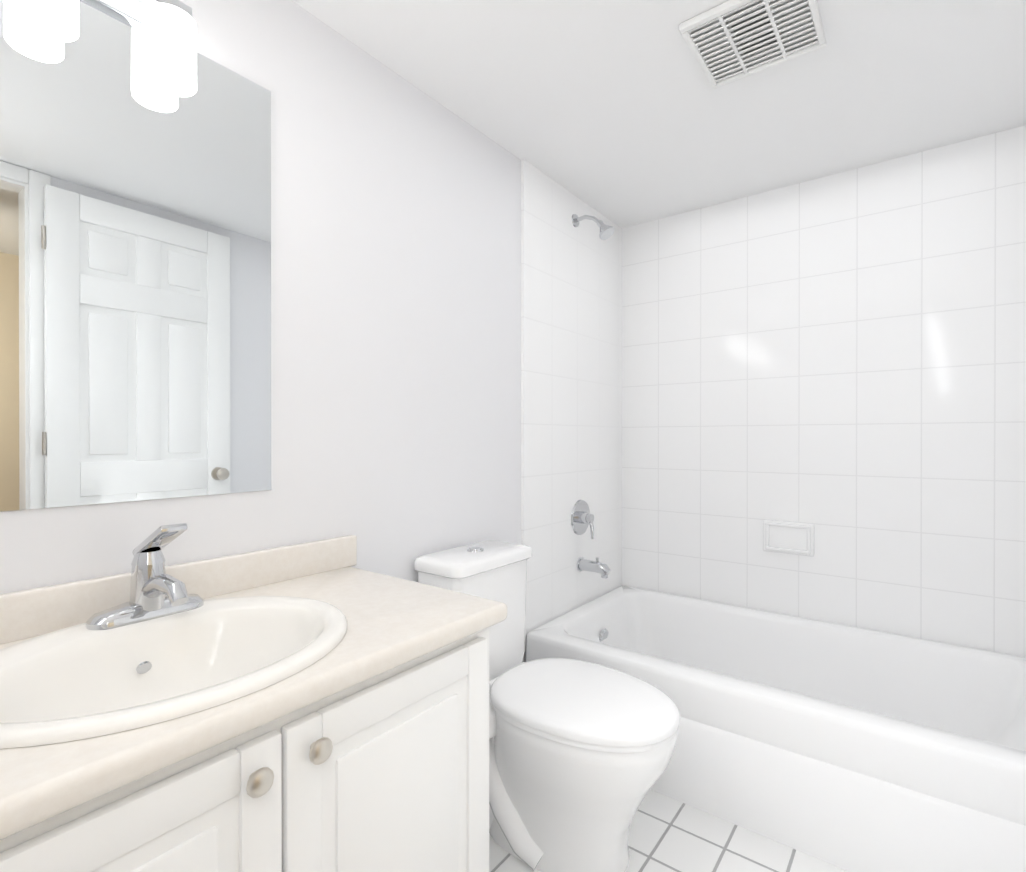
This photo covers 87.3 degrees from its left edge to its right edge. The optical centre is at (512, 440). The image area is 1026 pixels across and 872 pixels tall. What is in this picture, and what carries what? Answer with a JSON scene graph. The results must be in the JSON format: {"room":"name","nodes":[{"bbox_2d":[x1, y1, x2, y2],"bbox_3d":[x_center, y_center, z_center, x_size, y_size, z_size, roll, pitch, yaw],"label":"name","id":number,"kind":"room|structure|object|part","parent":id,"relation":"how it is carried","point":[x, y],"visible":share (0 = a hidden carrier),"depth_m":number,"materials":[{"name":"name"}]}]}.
{"room":"bathroom","nodes":[
{"label":"bathroom","id":0,"kind":"room"},
{"bbox_2d":[0,0,525,661],"bbox_3d":[-0.399,0.025,1.540,0.100,2.150,3.160,0,0,37],"label":"wall","id":1,"kind":"structure","parent":0,"point":[396,324],"depth_m":1.45,"materials":[{"name":"white paint"}]},
{"bbox_2d":[15,0,78,41],"bbox_3d":[-0.776,-0.683,0.884,0.088,0.085,0.078,0,0,37],"label":"sconce","id":2,"kind":"object","parent":1,"relation":"attached to","point":[57,20],"depth_m":0.88,"materials":[{"name":"white glass"}]},
{"bbox_2d":[0,0,270,510],"bbox_3d":[-0.892,-0.342,0.799,0.005,0.916,1.105,0,0,37],"label":"mirror","id":3,"kind":"object","parent":1,"relation":"attached to","point":[135,283],"visible":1,"depth_m":1.01,"materials":[{"name":"clear glass"}]},
{"bbox_2d":[137,0,196,96],"bbox_3d":[-0.672,-0.732,1.021,0.088,0.183,0.098,0,0,37],"label":"sconce","id":4,"kind":"object","parent":1,"relation":"attached to","point":[172,47],"depth_m":1.01,"materials":[{"name":"white glass"}]},
{"bbox_2d":[0,535,356,642],"bbox_3d":[-0.828,0.289,0.869,0.023,0.079,1.364,0,0,37],"label":"backsplash","id":5,"kind":"structure","parent":1,"relation":"attached to","point":[35,611],"depth_m":0.97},
{"bbox_2d":[521,159,621,651],"bbox_3d":[0.287,-0.128,2.353,0.012,1.850,0.835,0,0,37],"label":"wall tile","id":6,"kind":"structure","parent":1,"relation":"attached to","point":[571,365],"depth_m":2.26,"materials":[{"name":"white tile"}]},
{"bbox_2d":[571,500,593,538],"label":"shower valve","id":7,"kind":"object","parent":6,"relation":"attached to","point":[582,518],"depth_m":2.32,"materials":[{"name":"silver metal"}]},
{"bbox_2d":[572,214,613,239],"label":"shower head","id":8,"kind":"object","parent":6,"relation":"attached to","point":[605,231],"depth_m":2.23,"materials":[{"name":"silver metal"}]},
{"bbox_2d":[577,557,610,577],"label":"spout","id":9,"kind":"object","parent":6,"relation":"attached to","point":[596,566],"depth_m":2.29,"materials":[{"name":"silver metal"}]},
{"bbox_2d":[292,0,1025,227],"bbox_3d":[0.270,-1.099,1.029,1.780,0.100,3.160,0,0,37],"label":"ceiling","id":10,"kind":"structure","parent":0,"point":[623,113],"depth_m":1.60,"materials":[{"name":"white paint"}]},
{"bbox_2d":[679,0,826,88],"bbox_3d":[0.620,-1.040,1.383,0.290,0.020,0.290,0,0,37],"label":"ceiling vent","id":11,"kind":"object","parent":10,"relation":"in","point":[729,41],"visible":0.98,"depth_m":1.38,"materials":[{"name":"white plastic"}]},
{"bbox_2d":[489,789,848,871],"bbox_3d":[0.270,1.151,1.037,1.780,0.100,3.160,0,0,37],"label":"floor","id":12,"kind":"structure","parent":0,"point":[667,834],"depth_m":1.45,"materials":[{"name":"tile"}]},
{"bbox_2d":[0,615,506,871],"bbox_3d":[-0.630,0.733,0.701,0.542,0.738,1.332,0,0,37],"label":"bathroom vanity","id":13,"kind":"object","parent":12,"relation":"on","point":[318,706],"depth_m":0.77,"materials":[{"name":"white paint"}]},
{"bbox_3d":[-0.443,0.684,0.557,0.018,0.587,0.425,0,0,37],"label":"door","id":14,"kind":"part","parent":13,"relation":"part of","materials":[{"name":"white paint"}]},
{"bbox_2d":[0,563,506,830],"bbox_3d":[-0.627,0.346,0.710,0.535,0.037,1.352,0,0,37],"label":"countertop","id":15,"kind":"structure","parent":13,"relation":"on","point":[84,708],"depth_m":0.85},
{"bbox_2d":[0,595,347,786],"bbox_3d":[-0.528,0.394,0.830,0.465,0.164,0.548,0,0,37],"label":"sink","id":16,"kind":"object","parent":15,"relation":"in","point":[73,696],"depth_m":0.79,"materials":[{"name":"white ceramic"}]},
{"bbox_2d":[85,523,203,630],"bbox_3d":[-0.610,0.228,0.933,0.175,0.173,0.180,0,0,37],"label":"faucet","id":17,"kind":"object","parent":16,"relation":"on","point":[158,599],"depth_m":0.94,"materials":[{"name":"silver metal"}]},
{"bbox_3d":[-0.322,0.430,0.680,0.026,0.034,0.034,0,0,37],"label":"door knob","id":18,"kind":"part","parent":13,"relation":"part of","materials":[{"name":"silver metal"}]},
{"bbox_3d":[-0.270,0.430,0.749,0.026,0.034,0.034,0,0,37],"label":"door knob","id":19,"kind":"part","parent":13,"relation":"part of","materials":[{"name":"silver metal"}]},
{"bbox_3d":[-0.184,0.683,0.899,0.018,0.587,0.422,0,0,37],"label":"door","id":20,"kind":"part","parent":13,"relation":"part of","materials":[{"name":"white paint"}]},
{"bbox_2d":[414,540,679,871],"bbox_3d":[0.069,0.722,1.468,0.734,0.777,0.472,0,0,37],"label":"toilet","id":21,"kind":"object","parent":12,"relation":"on","point":[580,754],"visible":0.81,"depth_m":1.36,"materials":[{"name":"white ceramic"}]},
{"bbox_3d":[-0.114,0.360,1.658,0.195,0.039,0.368,0,0,37],"label":"tank lid","id":22,"kind":"part","parent":21,"relation":"part of","materials":[{"name":"white ceramic"}]},
{"bbox_3d":[0.182,0.686,1.435,0.512,0.046,0.387,0,0,37],"label":"seat","id":23,"kind":"part","parent":21,"relation":"part of","materials":[{"name":"white plastic"}]},
{"bbox_2d":[526,586,1025,871],"bbox_3d":[0.904,0.911,1.873,1.550,0.375,0.855,0,0,37],"label":"bathtub","id":24,"kind":"object","parent":12,"relation":"on","point":[850,748],"visible":0.75,"depth_m":1.58,"materials":[{"name":"white ceramic"}]},
{"bbox_2d":[622,125,1025,657],"bbox_3d":[1.234,0.022,2.222,1.680,2.150,0.100,0,0,37],"label":"wall","id":25,"kind":"structure","parent":0,"point":[838,360],"depth_m":2.11,"materials":[{"name":"tile"}]},
{"bbox_2d":[763,519,813,555],"bbox_3d":[1.135,0.402,2.223,0.190,0.132,0.023,0,0,37],"label":"soap dish","id":26,"kind":"object","parent":25,"relation":"attached to","point":[797,538],"visible":1,"depth_m":2.22,"materials":[{"name":"white ceramic"}]}
]}

